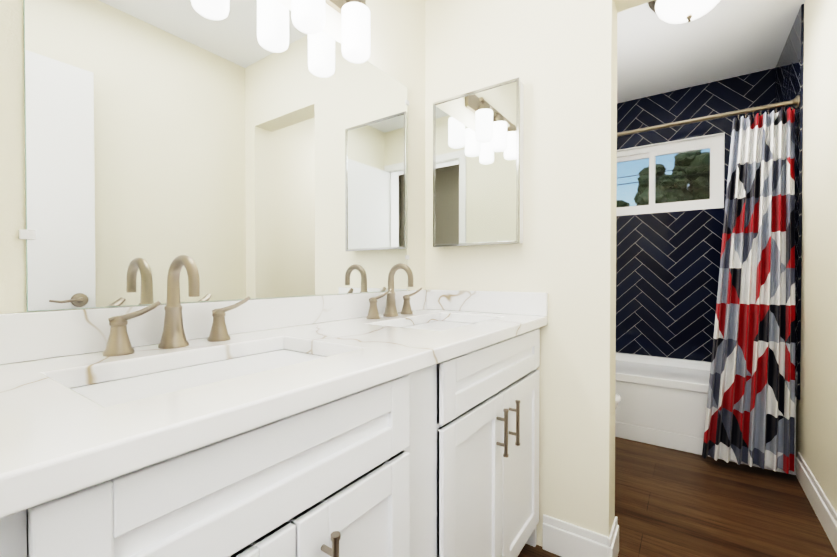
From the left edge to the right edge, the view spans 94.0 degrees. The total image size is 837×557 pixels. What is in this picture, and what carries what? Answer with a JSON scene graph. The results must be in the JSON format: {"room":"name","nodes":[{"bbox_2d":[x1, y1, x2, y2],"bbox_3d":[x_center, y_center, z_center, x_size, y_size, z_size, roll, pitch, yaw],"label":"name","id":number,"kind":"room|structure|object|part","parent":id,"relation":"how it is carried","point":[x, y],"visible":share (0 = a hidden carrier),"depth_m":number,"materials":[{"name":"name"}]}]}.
{"room":"bathroom","nodes":[
{"label":"bathroom","id":0,"kind":"room"},
{"bbox_2d":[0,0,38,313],"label":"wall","id":1,"kind":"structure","parent":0,"point":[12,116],"depth_m":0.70,"materials":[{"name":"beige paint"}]},
{"bbox_3d":[0.982,-0.401,3.148,0.010,2.030,0.750,0,1,35],"label":"wall tile","id":2,"kind":"structure","parent":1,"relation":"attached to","visible":0},
{"bbox_2d":[617,95,799,473],"bbox_3d":[1.343,0.008,2.394,1.447,1.937,0.226,0,1,35],"label":"shower curtain","id":3,"kind":"object","parent":2,"relation":"attached to","point":[750,417],"visible":0.98,"depth_m":2.06,"materials":[{"name":"multicoloured fabric"}]},
{"bbox_3d":[1.390,-0.916,2.450,1.447,0.091,0.064,0,1,35],"label":"rod","id":4,"kind":"part","parent":3,"relation":"part of","materials":[{"name":"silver metal"}]},
{"bbox_2d":[366,0,424,290],"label":"wall","id":5,"kind":"structure","parent":0,"point":[397,40],"depth_m":1.70,"materials":[{"name":"beige paint"}]},
{"bbox_2d":[18,0,408,311],"bbox_3d":[-0.382,-0.377,1.190,0.009,0.866,1.190,0,1,35],"label":"vanity mirror","id":6,"kind":"object","parent":5,"relation":"attached to","point":[242,149],"visible":1,"depth_m":0.97,"materials":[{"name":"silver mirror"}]},
{"bbox_2d":[291,0,369,63],"bbox_3d":[-0.336,-0.866,1.140,0.136,0.278,0.492,0,1,35],"label":"sconce","id":7,"kind":"object","parent":5,"relation":"attached to","point":[308,16],"visible":1,"depth_m":1.25,"materials":[{"name":"white glass"}]},
{"bbox_2d":[425,0,653,546],"bbox_3d":[0.672,-0.183,1.428,1.470,2.430,0.130,0,1,35],"label":"wall","id":8,"kind":"structure","parent":0,"point":[558,58],"depth_m":1.45,"materials":[{"name":"beige paint"}]},
{"bbox_2d":[0,289,427,362],"bbox_3d":[-0.407,0.101,1.148,0.020,0.088,1.566,0,1,35],"label":"backsplash","id":9,"kind":"structure","parent":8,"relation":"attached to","point":[41,334],"depth_m":0.78,"materials":[{"name":"white stone"}]},
{"bbox_2d":[433,77,523,246],"bbox_3d":[0.238,-0.448,1.610,0.387,0.627,0.061,0,1,35],"label":"medicine cabinet mirror","id":10,"kind":"object","parent":8,"relation":"attached to","point":[478,167],"visible":1,"depth_m":1.57,"materials":[{"name":"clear mirror"}]},
{"bbox_2d":[428,289,547,314],"bbox_3d":[0.264,0.096,1.622,0.538,0.088,0.020,0,1,35],"label":"backsplash","id":11,"kind":"structure","parent":8,"relation":"attached to","point":[512,303],"depth_m":1.59,"materials":[{"name":"white stone"}]},
{"bbox_2d":[518,437,836,556],"bbox_3d":[0.454,1.067,1.015,3.200,0.060,5.180,0,1,35],"label":"floor","id":12,"kind":"structure","parent":0,"point":[669,502],"depth_m":1.73,"materials":[{"name":"brown wood"}]},
{"bbox_2d":[0,323,547,556],"bbox_3d":[-0.181,0.609,0.995,0.572,0.855,1.566,0,1,35],"label":"bathroom vanity","id":13,"kind":"object","parent":12,"relation":"on","point":[390,422],"depth_m":0.64,"materials":[{"name":"white wood"}]},
{"bbox_2d":[0,307,547,502],"bbox_3d":[-0.187,0.164,0.995,0.558,0.035,1.566,0,1,35],"label":"countertop","id":14,"kind":"structure","parent":13,"relation":"on","point":[51,432],"depth_m":0.54,"materials":[{"name":"white stone"}]},
{"bbox_2d":[96,255,255,354],"bbox_3d":[-0.494,0.049,0.848,0.132,0.198,0.291,0,1,35],"label":"faucet","id":15,"kind":"object","parent":14,"relation":"on","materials":[{"name":"gold metal"}]},
{"bbox_2d":[60,343,335,402],"bbox_3d":[-0.359,0.252,0.732,0.340,0.160,0.510,0,1,35],"label":"sink","id":16,"kind":"object","parent":14,"relation":"in","point":[109,386],"depth_m":0.76,"materials":[{"name":"white ceramic"}]},
{"bbox_2d":[364,263,423,318],"bbox_3d":[-0.062,0.042,1.468,0.132,0.198,0.291,0,1,35],"label":"faucet","id":17,"kind":"object","parent":14,"relation":"on","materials":[{"name":"gold metal"}]},
{"bbox_2d":[388,315,479,330],"bbox_3d":[0.072,0.245,1.351,0.340,0.160,0.510,0,1,35],"label":"sink","id":18,"kind":"object","parent":14,"relation":"in","point":[441,321],"depth_m":1.50,"materials":[{"name":"white ceramic"}]},
{"bbox_2d":[615,393,620,409],"bbox_3d":[0.738,0.629,2.190,0.712,0.790,0.470,0,1,35],"label":"toilet","id":19,"kind":"object","parent":12,"relation":"on","point":[617,398],"depth_m":1.98,"materials":[{"name":"white ceramic"}]},
{"bbox_2d":[615,352,796,474],"bbox_3d":[1.580,0.810,2.742,1.446,0.415,0.749,0,1,35],"label":"bathtub","id":20,"kind":"object","parent":12,"relation":"on","point":[662,402],"visible":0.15,"depth_m":2.40,"materials":[{"name":"white ceramic"}]},
{"bbox_2d":[616,356,710,370],"bbox_3d":[1.600,0.770,2.744,1.276,0.326,0.683,0,1,35],"label":"basin","id":21,"kind":"object","parent":20,"relation":"in","point":[623,363],"depth_m":2.90,"materials":[{"name":"white ceramic"}]},
{"bbox_2d":[617,0,805,102],"bbox_3d":[0.454,-1.443,0.988,3.200,0.100,5.180,0,1,35],"label":"ceiling","id":22,"kind":"structure","parent":0,"point":[720,40],"depth_m":2.36,"materials":[{"name":"white paint"}]},
{"bbox_2d":[648,0,719,23],"bbox_3d":[1.302,-1.317,1.873,0.344,0.170,0.344,0,1,35],"label":"ceiling light","id":23,"kind":"object","parent":22,"relation":"attached to","point":[676,11],"visible":1,"depth_m":1.86,"materials":[{"name":"white glass"}]},
{"bbox_2d":[796,0,836,512],"bbox_3d":[1.427,-0.180,1.121,0.120,2.430,3.870,0,1,35],"label":"wall","id":24,"kind":"structure","parent":0,"point":[816,426],"depth_m":1.72,"materials":[{"name":"beige paint"}]},
{"bbox_2d":[542,452,836,556],"bbox_3d":[0.552,0.969,1.268,1.470,0.130,2.850,0,1,35],"label":"baseboard","id":25,"kind":"structure","parent":24,"relation":"attached to","point":[561,538],"depth_m":1.46,"materials":[{"name":"white wood"}]},
{"bbox_2d":[775,4,803,399],"bbox_3d":[2.180,-0.393,2.313,0.010,2.030,0.750,0,1,35],"label":"wall tile","id":26,"kind":"structure","parent":24,"relation":"attached to","point":[789,69],"depth_m":2.05,"materials":[{"name":"tile"}]},
{"bbox_3d":[1.841,-0.201,3.106,1.470,2.430,0.140,0,1,35],"label":"wall","id":27,"kind":"structure","parent":0,"visible":0},
{"bbox_2d":[616,132,724,215],"bbox_3d":[1.839,-0.773,3.096,0.920,0.535,0.150,0,1,35],"label":"sliding window","id":28,"kind":"structure","parent":27,"relation":"in","point":[714,144],"depth_m":2.96,"materials":[{"name":"white plastic"}]},
{"bbox_2d":[616,68,774,361],"bbox_3d":[1.799,-0.400,3.042,1.450,2.030,0.010,0,1,35],"label":"wall tile","id":29,"kind":"structure","parent":27,"relation":"attached to","point":[667,270],"depth_m":2.94,"materials":[{"name":"blue tile"}]},
{"label":"outside","id":30,"kind":"structure","parent":0,"visible":0},
{"bbox_3d":[9.235,1.286,15.016,28.000,0.200,27.810,0,1,35],"label":"ground","id":31,"kind":"structure","parent":30,"visible":0},
{"bbox_2d":[616,150,709,207],"bbox_3d":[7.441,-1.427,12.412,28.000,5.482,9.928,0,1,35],"label":"tree","id":32,"kind":"object","parent":31,"relation":"on","point":[694,193],"depth_m":12.34,"materials":[{"name":"green plant"}]}
]}

